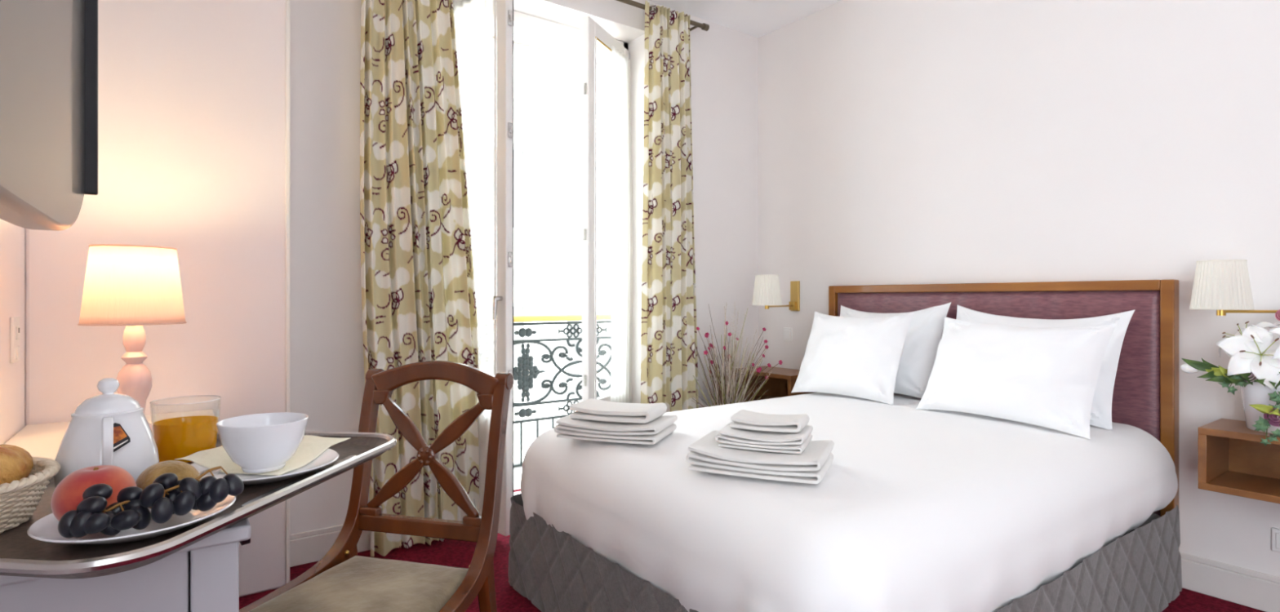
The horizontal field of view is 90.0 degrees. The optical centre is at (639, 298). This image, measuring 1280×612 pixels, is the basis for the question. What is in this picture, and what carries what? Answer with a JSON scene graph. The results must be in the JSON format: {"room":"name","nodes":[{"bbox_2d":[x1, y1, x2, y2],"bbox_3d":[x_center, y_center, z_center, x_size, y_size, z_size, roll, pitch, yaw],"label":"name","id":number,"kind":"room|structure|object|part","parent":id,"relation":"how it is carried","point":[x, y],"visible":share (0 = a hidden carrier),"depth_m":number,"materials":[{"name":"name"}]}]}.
{"room":"hotel room","nodes":[
{"label":"hotel room","id":0,"kind":"room"},
{"bbox_2d":[0,218,25,444],"bbox_3d":[-0.735,-0.325,0.216,0.120,2.950,5.010,0,0,-36],"label":"wall","id":1,"kind":"structure","parent":0,"point":[12,237],"depth_m":1.94,"materials":[{"name":"white paint"}]},
{"bbox_2d":[9,315,20,363],"bbox_3d":[-1.906,0.125,1.954,0.015,0.140,0.090,0,0,-36],"label":"light switch","id":2,"kind":"object","parent":1,"relation":"attached to","point":[15,328],"visible":1,"depth_m":1.93,"materials":[{"name":"white plastic"}]},
{"bbox_2d":[0,0,97,231],"bbox_3d":[-0.804,-0.448,0.666,0.291,0.705,0.988,0,0,-36],"label":"television","id":3,"kind":"object","parent":1,"relation":"attached to","point":[49,48],"visible":1,"depth_m":0.81,"materials":[{"name":"black plastic"}]},
{"bbox_2d":[25,0,285,597],"bbox_3d":[-1.777,-0.325,2.417,0.765,2.950,0.220,0,0,-36],"label":"wall","id":4,"kind":"structure","parent":0,"point":[192,93],"depth_m":2.37,"materials":[{"name":"white paint"}]},
{"bbox_2d":[285,0,289,583],"bbox_3d":[-1.417,-0.325,2.567,0.016,2.950,0.058,0,0,-36],"label":"trim","id":5,"kind":"structure","parent":4,"relation":"attached to","point":[287,2],"depth_m":2.54,"materials":[{"name":"white paint"}]},
{"bbox_2d":[513,467,522,489],"bbox_3d":[-0.754,1.230,4.123,2.200,0.120,0.550,0,0,-36],"label":"floor","id":6,"kind":"structure","parent":0,"point":[517,472],"depth_m":4.15,"materials":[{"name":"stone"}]},
{"bbox_2d":[513,314,611,467],"bbox_3d":[-0.711,0.640,4.148,1.820,1.060,0.060,0,0,-36],"label":"balcony railing","id":7,"kind":"object","parent":6,"relation":"on","point":[525,362],"visible":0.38,"depth_m":4.21,"materials":[{"name":"black metal"}]},
{"bbox_3d":[-0.914,0.480,4.001,0.434,0.420,0.021,0,0,-36],"label":"scroll panel","id":8,"kind":"part","parent":7,"relation":"part of","materials":[{"name":"grey metal"}]},
{"bbox_3d":[-0.562,0.480,4.255,0.434,0.420,0.021,0,0,-36],"label":"scroll panel","id":9,"kind":"part","parent":7,"relation":"part of","materials":[{"name":"grey metal"}]},
{"bbox_3d":[-0.711,0.130,4.148,1.800,0.040,0.060,0,0,-36],"label":"handrail","id":10,"kind":"part","parent":7,"relation":"part of","materials":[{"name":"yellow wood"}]},
{"bbox_3d":[-0.217,0.480,4.504,0.434,0.420,0.021,0,0,-36],"label":"scroll panel","id":11,"kind":"part","parent":7,"relation":"part of","materials":[{"name":"grey metal"}]},
{"bbox_2d":[289,0,758,534],"bbox_3d":[-0.784,-0.325,3.515,3.860,2.950,0.400,0,0,-36],"label":"wall","id":12,"kind":"structure","parent":0,"point":[327,380],"depth_m":2.90,"materials":[{"name":"paint"}]},
{"bbox_2d":[289,524,370,567],"bbox_3d":[-1.232,1.081,2.935,0.725,0.137,0.018,0,0,-36],"label":"baseboard","id":13,"kind":"structure","parent":12,"relation":"attached to","point":[310,546],"depth_m":2.79,"materials":[{"name":"paint"}]},
{"bbox_2d":[453,0,629,536],"bbox_3d":[-0.419,-0.230,3.487,1.200,2.760,0.653,0,0,-36],"label":"window","id":14,"kind":"structure","parent":12,"relation":"in","point":[592,37],"depth_m":3.00,"materials":[{"name":"white paint"}]},
{"bbox_2d":[453,0,495,515],"bbox_3d":[-0.849,-0.215,3.140,0.470,2.530,0.024,0,0,42],"label":"sheer curtain","id":15,"kind":"object","parent":14,"relation":"hanging from","point":[473,19],"visible":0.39,"depth_m":3.06,"materials":[{"name":"white fabric"}]},
{"bbox_3d":[-0.659,0.044,2.961,0.024,0.112,0.047,0,0,42],"label":"handle","id":16,"kind":"part","parent":14,"relation":"part of","materials":[{"name":"silver metal"}]},
{"bbox_3d":[-0.599,-1.300,2.966,0.016,0.070,0.020,0,0,42],"label":"latch plate","id":17,"kind":"part","parent":14,"relation":"part of","materials":[{"name":"silver metal"}]},
{"bbox_3d":[-0.599,-0.780,2.966,0.016,0.070,0.020,0,0,42],"label":"latch plate","id":18,"kind":"part","parent":14,"relation":"part of","materials":[{"name":"silver metal"}]},
{"bbox_3d":[-0.599,-0.180,2.966,0.016,0.070,0.020,0,0,42],"label":"latch plate","id":19,"kind":"part","parent":14,"relation":"part of","materials":[{"name":"silver metal"}]},
{"bbox_3d":[-0.578,-0.230,3.707,1.200,2.760,0.110,0,0,-36],"label":"frame","id":20,"kind":"part","parent":14,"relation":"part of","materials":[{"name":"white paint"}]},
{"bbox_3d":[-0.173,-1.456,3.751,0.003,0.012,0.390,0,0,23],"label":"sheer rod","id":21,"kind":"part","parent":14,"relation":"part of","materials":[{"name":"gold metal"}]},
{"bbox_2d":[610,44,632,403],"bbox_3d":[-0.111,-0.215,3.855,0.040,2.530,0.281,0,0,21],"label":"sheer curtain","id":22,"kind":"object","parent":14,"relation":"hanging from","point":[622,322],"visible":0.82,"depth_m":3.84,"materials":[{"name":"white fabric"}]},
{"bbox_2d":[615,0,709,31],"bbox_3d":[-0.481,-1.695,3.411,2.164,0.040,0.125,0,0,-36],"label":"curtain rod","id":23,"kind":"object","parent":12,"relation":"attached to","point":[705,27],"visible":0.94,"depth_m":3.76,"materials":[{"name":"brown metal"}]},
{"bbox_2d":[360,0,479,556],"bbox_3d":[-0.981,-0.307,2.969,0.603,2.887,0.090,0,0,-36],"label":"floral curtain","id":24,"kind":"object","parent":23,"relation":"hanging from","point":[419,304],"visible":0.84,"depth_m":2.92,"materials":[{"name":"fabric"}]},
{"bbox_2d":[640,0,698,412],"bbox_3d":[0.182,-0.292,3.809,0.454,2.856,0.082,0,0,-36],"label":"floral curtain","id":25,"kind":"object","parent":23,"relation":"hanging from","point":[668,331],"visible":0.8,"depth_m":3.77,"materials":[{"name":"fabric"}]},
{"bbox_2d":[646,0,842,38],"bbox_3d":[0.695,-1.860,1.463,3.860,0.120,5.560,0,0,-36],"label":"ceiling","id":26,"kind":"structure","parent":0,"point":[757,19],"depth_m":4.00,"materials":[{"name":"white paint"}]},
{"bbox_2d":[239,488,1265,611],"bbox_3d":[0.695,1.190,1.463,3.860,0.080,5.560,0,0,-36],"label":"floor","id":27,"kind":"structure","parent":0,"point":[449,553],"depth_m":2.65,"materials":[{"name":"red carpet"}]},
{"bbox_2d":[3,409,214,467],"bbox_3d":[-1.381,0.782,1.658,0.511,0.735,1.466,0,0,-36],"label":"desk","id":28,"kind":"object","parent":27,"relation":"on","point":[40,440],"visible":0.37,"depth_m":1.95,"materials":[{"name":"white"}]},
{"bbox_2d":[77,244,186,436],"bbox_3d":[-1.502,0.131,1.901,0.254,0.568,0.254,0,0,-36],"label":"table lamp","id":29,"kind":"object","parent":28,"relation":"on","point":[133,286],"visible":0.9,"depth_m":1.83,"materials":[{"name":"pink paint"}]},
{"bbox_3d":[-1.502,0.074,1.901,0.254,0.005,0.254,0,0,-36],"label":"shade trim","id":30,"kind":"part","parent":29,"relation":"part of","materials":[{"name":"white fabric"}]},
{"bbox_3d":[-1.502,-0.038,1.901,0.250,0.228,0.250,0,0,-36],"label":"lamp shade","id":31,"kind":"part","parent":29,"relation":"part of","materials":[{"name":"white fabric"}]},
{"bbox_3d":[-1.502,-0.150,1.901,0.207,0.005,0.207,0,0,-36],"label":"shade trim","id":32,"kind":"part","parent":29,"relation":"part of","materials":[{"name":"white fabric"}]},
{"bbox_2d":[0,518,250,611],"bbox_3d":[-0.804,0.717,0.841,0.480,0.866,0.435,0,0,-36],"label":"base cabinet","id":33,"kind":"object","parent":27,"relation":"on","point":[203,575],"visible":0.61,"depth_m":0.76,"materials":[{"name":"grey paint"}]},
{"bbox_3d":[-0.721,0.702,0.670,0.405,0.796,0.020,0,0,-36],"label":"panel","id":34,"kind":"part","parent":33,"relation":"part of","materials":[{"name":"grey paint"}]},
{"bbox_3d":[-0.751,0.727,1.104,0.050,0.847,0.050,0,0,-36],"label":"corner post","id":35,"kind":"part","parent":33,"relation":"part of","materials":[{"name":"grey paint"}]},
{"bbox_2d":[0,430,396,578],"bbox_3d":[-0.686,0.271,0.944,0.434,0.026,0.617,0,0,6],"label":"serving tray","id":36,"kind":"object","parent":33,"relation":"on","point":[21,554],"visible":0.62,"depth_m":0.73,"materials":[{"name":"silver metal"}]},
{"bbox_2d":[0,456,60,533],"bbox_3d":[-0.834,0.243,0.749,0.231,0.064,0.231,0,0,-21],"label":"bread basket","id":37,"kind":"object","parent":36,"relation":"on","point":[19,500],"visible":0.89,"depth_m":0.76,"materials":[{"name":"white wicker"}]},
{"bbox_2d":[0,444,33,484],"bbox_3d":[-0.833,0.221,0.771,0.092,0.076,0.166,0,0,26],"label":"bread roll","id":38,"kind":"object","parent":37,"relation":"in","point":[16,463],"visible":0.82,"depth_m":0.81,"materials":[{"name":"beige food"}]},
{"bbox_2d":[53,377,159,487],"bbox_3d":[-0.750,0.194,0.909,0.115,0.164,0.166,0,0,-9],"label":"teapot","id":39,"kind":"object","parent":36,"relation":"on","point":[109,428],"visible":0.75,"depth_m":0.87,"materials":[{"name":"white ceramic"}]},
{"bbox_3d":[-0.749,0.146,0.901,0.072,0.026,0.072,0,0,-36],"label":"lid","id":40,"kind":"part","parent":39,"relation":"part of","materials":[{"name":"white ceramic"}]},
{"bbox_3d":[-0.710,0.204,0.854,0.011,0.090,0.046,0,0,-39],"label":"handle","id":41,"kind":"part","parent":39,"relation":"part of","materials":[{"name":"white ceramic"}]},
{"bbox_3d":[-0.749,0.124,0.901,0.025,0.025,0.025,0,0,-36],"label":"knob","id":42,"kind":"part","parent":39,"relation":"part of","materials":[{"name":"white ceramic"}]},
{"bbox_2d":[113,426,127,444],"bbox_3d":[-0.709,0.186,0.870,0.007,0.023,0.018,0,0,29],"label":"print","id":43,"kind":"object","parent":39,"relation":"on","point":[120,433],"depth_m":0.87},
{"bbox_2d":[26,494,235,544],"bbox_3d":[-0.602,0.265,0.770,0.196,0.020,0.196,0,0,-36],"label":"plate","id":44,"kind":"object","parent":36,"relation":"on","point":[46,529],"visible":0.42,"depth_m":0.73,"materials":[{"name":"white ceramic"}]},
{"bbox_2d":[50,465,136,521],"bbox_3d":[-0.639,0.234,0.751,0.077,0.071,0.077,0,0,-36],"label":"peach","id":45,"kind":"object","parent":44,"relation":"on","point":[67,495],"visible":0.58,"depth_m":0.73,"materials":[{"name":"red food"}]},
{"bbox_2d":[57,483,151,537],"bbox_3d":[-0.602,0.239,0.722,0.080,0.058,0.059,0,0,-36],"label":"grape bunch","id":46,"kind":"object","parent":44,"relation":"on","point":[91,516],"visible":0.99,"depth_m":0.71,"materials":[{"name":"black food"}]},
{"bbox_2d":[135,460,201,508],"bbox_3d":[-0.600,0.238,0.815,0.069,0.062,0.064,0,0,-36],"label":"kiwi","id":47,"kind":"object","parent":44,"relation":"on","point":[182,470],"visible":0.43,"depth_m":0.80,"materials":[{"name":"brown plant"}]},
{"bbox_2d":[139,466,244,524],"bbox_3d":[-0.538,0.234,0.771,0.103,0.052,0.058,0,0,-36],"label":"grape bunch","id":48,"kind":"object","parent":44,"relation":"on","point":[167,495],"visible":1,"depth_m":0.76,"materials":[{"name":"black food"}]},
{"bbox_2d":[149,395,221,462],"bbox_3d":[-0.766,0.223,1.080,0.099,0.105,0.099,0,0,-36],"label":"juice glass","id":49,"kind":"object","parent":36,"relation":"on","point":[177,437],"visible":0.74,"depth_m":1.05,"materials":[{"name":"orange"}]},
{"bbox_2d":[191,448,338,485],"bbox_3d":[-0.588,0.265,1.000,0.212,0.020,0.212,0,0,-36],"label":"plate","id":50,"kind":"object","parent":36,"relation":"on","point":[328,456],"visible":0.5,"depth_m":0.98,"materials":[{"name":"white ceramic"}]},
{"bbox_2d":[199,468,222,475],"bbox_3d":[-0.621,0.250,0.892,0.022,0.006,0.087,0,0,11],"label":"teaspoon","id":51,"kind":"object","parent":50,"relation":"on","point":[215,471],"visible":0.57,"depth_m":0.92,"materials":[{"name":"silver metal"}]},
{"bbox_2d":[174,435,351,475],"bbox_3d":[-0.623,0.259,1.074,0.181,0.021,0.181,0,0,9],"label":"napkin","id":52,"kind":"object","parent":50,"relation":"on","point":[311,447],"visible":0.45,"depth_m":1.04,"materials":[{"name":"beige paper"}]},
{"bbox_2d":[216,412,308,473],"bbox_3d":[-0.588,0.227,1.000,0.124,0.076,0.124,0,0,-36],"label":"bowl","id":53,"kind":"object","parent":52,"relation":"on","point":[264,442],"visible":1,"depth_m":0.97,"materials":[{"name":"white ceramic"}]},
{"bbox_2d":[240,455,356,506],"bbox_3d":[-0.505,0.271,0.969,0.018,0.006,0.259,0,0,7],"label":"knife","id":54,"kind":"object","parent":36,"relation":"on","point":[347,458],"visible":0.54,"depth_m":0.95,"materials":[{"name":"silver metal"}]},
{"bbox_3d":[-0.512,0.273,0.916,0.017,0.002,0.153,0,0,8],"label":"blade","id":55,"kind":"part","parent":54,"relation":"part of","materials":[{"name":"silver metal"}]},
{"bbox_3d":[-0.495,0.271,1.045,0.015,0.005,0.106,0,0,5],"label":"handle","id":56,"kind":"part","parent":54,"relation":"part of","materials":[{"name":"silver metal"}]},
{"bbox_3d":[-0.539,0.727,0.811,0.050,0.847,0.050,0,0,-36],"label":"corner post","id":57,"kind":"part","parent":33,"relation":"part of","materials":[{"name":"grey paint"}]},
{"bbox_3d":[-0.546,0.329,0.876,0.020,0.018,0.018,0,0,-36],"label":"knob","id":58,"kind":"part","parent":33,"relation":"part of","materials":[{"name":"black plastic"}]},
{"bbox_2d":[239,360,513,611],"bbox_3d":[-0.630,0.663,1.522,0.500,0.979,0.590,0,0,14],"label":"dining chair","id":59,"kind":"object","parent":27,"relation":"on","point":[343,580],"visible":0.98,"depth_m":1.67,"materials":[{"name":"brown wood"}]},
{"bbox_3d":[-0.833,0.471,1.590,0.041,0.527,0.546,0,0,18],"label":"rail","id":60,"kind":"part","parent":59,"relation":"part of","materials":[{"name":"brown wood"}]},
{"bbox_3d":[-0.776,0.900,1.773,0.032,0.505,0.150,0,0,14],"label":"leg","id":61,"kind":"part","parent":59,"relation":"part of","materials":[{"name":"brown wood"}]},
{"bbox_2d":[248,555,468,611],"bbox_3d":[-0.641,0.694,1.482,0.433,0.049,0.415,0,0,14],"label":"seat cushion","id":62,"kind":"object","parent":59,"relation":"on","point":[335,584],"depth_m":1.49,"materials":[{"name":"beige fabric"}]},
{"bbox_3d":[-0.657,0.499,1.742,0.174,0.160,0.023,0,0,5],"label":"cross blade","id":63,"kind":"part","parent":59,"relation":"part of","materials":[{"name":"brown wood"}]},
{"bbox_3d":[-0.650,0.351,1.771,0.175,0.160,0.023,0,0,25],"label":"cross blade","id":64,"kind":"part","parent":59,"relation":"part of","materials":[{"name":"brown wood"}]},
{"bbox_3d":[-0.590,0.722,1.681,0.400,0.050,0.025,0,0,14],"label":"seat rail","id":65,"kind":"part","parent":59,"relation":"part of","materials":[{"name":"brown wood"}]},
{"bbox_3d":[-0.583,0.609,1.707,0.380,0.044,0.028,0,0,14],"label":"rail","id":66,"kind":"part","parent":59,"relation":"part of","materials":[{"name":"brown wood"}]},
{"bbox_3d":[-0.565,0.227,1.780,0.399,0.105,0.046,0,0,14],"label":"rail","id":67,"kind":"part","parent":59,"relation":"part of","materials":[{"name":"brown wood"}]},
{"bbox_3d":[-0.501,0.499,1.702,0.174,0.160,0.023,0,0,24],"label":"cross blade","id":68,"kind":"part","parent":59,"relation":"part of","materials":[{"name":"brown wood"}]},
{"bbox_3d":[-0.494,0.351,1.731,0.175,0.160,0.023,0,0,4],"label":"cross blade","id":69,"kind":"part","parent":59,"relation":"part of","materials":[{"name":"brown wood"}]},
{"bbox_3d":[-0.420,0.471,1.484,0.041,0.527,0.546,0,0,11],"label":"rail","id":70,"kind":"part","parent":59,"relation":"part of","materials":[{"name":"brown wood"}]},
{"bbox_3d":[-0.383,0.900,1.672,0.032,0.505,0.150,0,0,14],"label":"leg","id":71,"kind":"part","parent":59,"relation":"part of","materials":[{"name":"brown wood"}]},
{"bbox_2d":[690,302,782,407],"bbox_3d":[0.559,0.585,3.864,0.518,1.130,0.440,0,0,-7],"label":"dried flowers","id":72,"kind":"object","parent":27,"relation":"on","point":[725,396],"visible":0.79,"depth_m":3.83,"materials":[{"name":"brown plant"}]},
{"bbox_2d":[508,493,1182,611],"bbox_3d":[0.769,0.853,2.528,2.095,0.565,1.650,0,0,-36],"label":"bed","id":73,"kind":"object","parent":27,"relation":"on","point":[1140,571],"visible":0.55,"depth_m":2.16,"materials":[{"name":"grey fabric"}]},
{"bbox_2d":[520,392,1177,611],"bbox_3d":[0.759,0.687,2.521,2.062,0.385,1.635,0,0,-36],"label":"duvet","id":74,"kind":"object","parent":73,"relation":"on","point":[913,509],"visible":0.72,"depth_m":1.81,"materials":[{"name":"white fabric"}]},
{"bbox_2d":[554,414,677,444],"bbox_3d":[-0.082,0.465,2.338,0.387,0.067,0.270,0,0,20],"label":"towel","id":75,"kind":"object","parent":74,"relation":"on","point":[651,433],"visible":0.85,"depth_m":2.23,"materials":[{"name":"white fabric"}]},
{"bbox_2d":[569,398,666,423],"bbox_3d":[-0.075,0.414,2.364,0.313,0.052,0.205,0,0,20],"label":"towel","id":76,"kind":"object","parent":75,"relation":"on","point":[591,409],"visible":1,"depth_m":2.30,"materials":[{"name":"white fabric"}]},
{"bbox_2d":[685,430,834,484],"bbox_3d":[0.360,0.462,1.893,0.385,0.073,0.278,0,0,24],"label":"towel","id":77,"kind":"object","parent":74,"relation":"on","point":[811,466],"visible":0.88,"depth_m":1.79,"materials":[{"name":"white fabric"}]},
{"bbox_2d":[715,422,813,453],"bbox_3d":[0.377,0.414,1.930,0.258,0.050,0.208,0,0,23],"label":"towel","id":78,"kind":"object","parent":77,"relation":"on","point":[727,437],"visible":0.95,"depth_m":1.85,"materials":[{"name":"white fabric"}]},
{"bbox_2d":[729,409,808,432],"bbox_3d":[0.399,0.374,1.958,0.214,0.040,0.154,0,0,24],"label":"towel","id":79,"kind":"object","parent":78,"relation":"on","point":[743,419],"visible":1,"depth_m":1.91,"materials":[{"name":"white fabric"}]},
{"bbox_2d":[791,311,915,404],"bbox_3d":[1.074,0.287,3.296,0.263,0.450,0.614,0,0,-36],"label":"pillow","id":80,"kind":"object","parent":74,"relation":"on","point":[853,357],"visible":1,"depth_m":3.19,"materials":[{"name":"white fabric"}]},
{"bbox_2d":[840,302,951,398],"bbox_3d":[1.276,0.265,3.398,0.246,0.494,0.678,0,0,-36],"label":"pillow","id":81,"kind":"object","parent":74,"relation":"on","point":[923,336],"visible":0.35,"depth_m":3.19,"materials":[{"name":"white fabric"}]},
{"bbox_2d":[915,316,1116,439],"bbox_3d":[1.527,0.298,2.661,0.278,0.426,0.703,0,0,-36],"label":"pillow","id":82,"kind":"object","parent":74,"relation":"on","point":[1047,377],"visible":1,"depth_m":2.54,"materials":[{"name":"white fabric"}]},
{"bbox_2d":[955,305,1135,431],"bbox_3d":[1.695,0.271,2.819,0.254,0.480,0.750,0,0,-36],"label":"pillow","id":83,"kind":"object","parent":74,"relation":"on","point":[1101,406],"visible":0.19,"depth_m":2.58,"materials":[{"name":"white fabric"}]},
{"bbox_2d":[758,0,1279,577],"bbox_3d":[2.331,-0.325,2.427,0.120,2.950,5.010,0,0,-36],"label":"wall","id":84,"kind":"structure","parent":0,"point":[901,142],"depth_m":3.00,"materials":[{"name":"paint"}]},
{"bbox_2d":[733,365,816,402],"bbox_3d":[0.874,0.570,4.088,0.300,0.219,0.490,0,0,-36],"label":"nightstand","id":85,"kind":"object","parent":84,"relation":"attached to","point":[780,383],"visible":0.29,"depth_m":4.22,"materials":[{"name":"brown wood"}]},
{"bbox_2d":[751,275,799,311],"bbox_3d":[0.872,-0.027,3.900,0.174,0.218,0.584,0,0,39],"label":"wall sconce","id":86,"kind":"object","parent":84,"relation":"attached to","point":[766,291],"visible":1,"depth_m":3.69,"materials":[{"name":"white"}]},
{"bbox_3d":[0.742,0.038,3.741,0.175,0.005,0.175,0,0,-36],"label":"shade trim","id":87,"kind":"part","parent":86,"relation":"part of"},
{"bbox_3d":[0.742,-0.048,3.741,0.172,0.176,0.172,0,0,-36],"label":"lamp shade","id":88,"kind":"part","parent":86,"relation":"part of","materials":[{"name":"white fabric"}]},
{"bbox_3d":[0.863,0.047,3.936,0.011,0.011,0.460,0,0,32],"label":"arm","id":89,"kind":"part","parent":86,"relation":"part of","materials":[{"name":"gold metal"}]},
{"bbox_3d":[1.005,-0.015,4.147,0.018,0.194,0.066,0,0,-36],"label":"plate","id":90,"kind":"part","parent":86,"relation":"part of","materials":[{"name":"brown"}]},
{"bbox_2d":[783,327,792,342],"bbox_3d":[0.969,0.237,4.200,0.014,0.090,0.070,0,0,-36],"label":"wall switch","id":91,"kind":"object","parent":84,"relation":"attached to","point":[788,332],"visible":1,"depth_m":4.19,"materials":[{"name":"white plastic"}]},
{"bbox_2d":[828,279,1178,517],"bbox_3d":[1.649,0.527,3.214,0.065,1.205,1.655,0,0,-36],"label":"headboard","id":92,"kind":"object","parent":84,"relation":"attached to","point":[1145,394],"visible":0.2,"depth_m":2.68,"materials":[{"name":"purple fabric"}]},
{"bbox_3d":[1.178,0.527,3.867,0.065,1.205,0.045,0,0,-36],"label":"frame","id":93,"kind":"part","parent":92,"relation":"part of","materials":[{"name":"brown wood"}]},
{"bbox_3d":[1.649,-0.054,3.214,0.065,0.042,1.565,0,0,-36],"label":"frame","id":94,"kind":"part","parent":92,"relation":"part of","materials":[{"name":"brown wood"}]},
{"bbox_3d":[2.120,0.527,2.561,0.065,1.205,0.045,0,0,-36],"label":"frame","id":95,"kind":"part","parent":92,"relation":"part of","materials":[{"name":"brown wood"}]},
{"bbox_2d":[1179,551,1279,611],"bbox_3d":[2.275,1.081,2.386,0.018,0.137,5.010,0,0,-36],"label":"baseboard","id":96,"kind":"structure","parent":84,"relation":"attached to","point":[1254,589],"depth_m":2.42,"materials":[{"name":"paint"}]},
{"bbox_2d":[1189,259,1278,315],"bbox_3d":[2.191,-0.027,2.315,0.366,0.218,0.174,0,0,-4],"label":"wall sconce","id":97,"kind":"object","parent":84,"relation":"attached to","point":[1221,286],"visible":1,"depth_m":2.26,"materials":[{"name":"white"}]},
{"bbox_3d":[2.096,-0.134,2.308,0.137,0.005,0.137,0,0,-36],"label":"shade trim","id":98,"kind":"part","parent":97,"relation":"part of","materials":[{"name":"white fabric"}]},
{"bbox_3d":[2.096,0.038,2.308,0.175,0.005,0.175,0,0,-36],"label":"shade trim","id":99,"kind":"part","parent":97,"relation":"part of","materials":[{"name":"white fabric"}]},
{"bbox_3d":[2.096,-0.048,2.308,0.172,0.176,0.172,0,0,-36],"label":"lamp shade","id":100,"kind":"part","parent":97,"relation":"part of","materials":[{"name":"white fabric"}]},
{"bbox_3d":[2.214,0.047,2.285,0.241,0.011,0.011,0,0,11],"label":"arm","id":101,"kind":"part","parent":97,"relation":"part of","materials":[{"name":"gold metal"}]},
{"bbox_2d":[1197,418,1279,503],"bbox_3d":[2.255,0.570,2.174,0.300,0.219,0.488,0,0,-36],"label":"nightstand","id":102,"kind":"object","parent":84,"relation":"attached to","point":[1232,460],"visible":1,"depth_m":2.31,"materials":[{"name":"brown wood"}]},
{"bbox_2d":[1180,309,1279,446],"bbox_3d":[2.187,0.262,2.214,0.332,0.453,0.376,0,0,-15],"label":"lilies","id":103,"kind":"object","parent":102,"relation":"on","point":[1253,351],"visible":1,"depth_m":2.20,"materials":[{"name":"white plant"}]},
{"bbox_2d":[1240,382,1279,433],"bbox_3d":[2.205,0.373,2.225,0.184,0.173,0.184,0,0,-36],"label":"pot","id":104,"kind":"object","parent":102,"relation":"on","point":[1252,393],"depth_m":2.21,"materials":[{"name":"white ceramic"}]},
{"bbox_2d":[1271,527,1279,552],"bbox_3d":[2.335,0.880,2.307,0.014,0.085,0.085,0,0,-36],"label":"wall switch","id":105,"kind":"object","parent":84,"relation":"attached to","point":[1275,531],"visible":1,"depth_m":2.33,"materials":[{"name":"white plastic"}]},
{"label":"outside","id":106,"kind":"structure","parent":0,"visible":0},
{"bbox_3d":[-0.934,10.250,9.843,50.000,0.200,8.940,0,0,-36],"label":"street","id":107,"kind":"object","parent":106,"visible":0},
{"bbox_2d":[513,26,611,469],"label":"window","id":108,"kind":"structure","parent":107,"relation":"on","point":[548,91],"depth_m":14.55,"materials":[{"name":"glass"}]},
{"bbox_3d":[-2.779,-2.450,14.332,0.380,1.740,0.020,0,0,-36],"label":"pane","id":109,"kind":"part","parent":108,"relation":"part of","materials":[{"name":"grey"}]},
{"bbox_3d":[-2.779,1.050,14.332,0.380,1.740,0.020,0,0,-36],"label":"pane","id":110,"kind":"part","parent":108,"relation":"part of","materials":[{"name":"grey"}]},
{"bbox_3d":[-2.280,2.760,14.273,19.000,0.220,0.180,0,0,-36],"label":"cornice","id":111,"kind":"part","parent":108,"relation":"part of","materials":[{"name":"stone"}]},
{"bbox_3d":[-2.280,-4.440,14.273,19.000,0.220,0.180,0,0,-36],"label":"cornice","id":112,"kind":"part","parent":108,"relation":"part of","materials":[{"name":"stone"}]},
{"bbox_3d":[-2.280,-0.740,14.273,19.000,0.220,0.180,0,0,-36],"label":"cornice","id":113,"kind":"part","parent":108,"relation":"part of","materials":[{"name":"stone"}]},
{"bbox_3d":[-1.611,-2.450,15.175,0.380,1.740,0.020,0,0,-36],"label":"pane","id":114,"kind":"part","parent":108,"relation":"part of","materials":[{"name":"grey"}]},
{"bbox_3d":[-1.611,1.050,15.175,0.380,1.740,0.020,0,0,-36],"label":"pane","id":115,"kind":"part","parent":108,"relation":"part of","materials":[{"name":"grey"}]}
]}

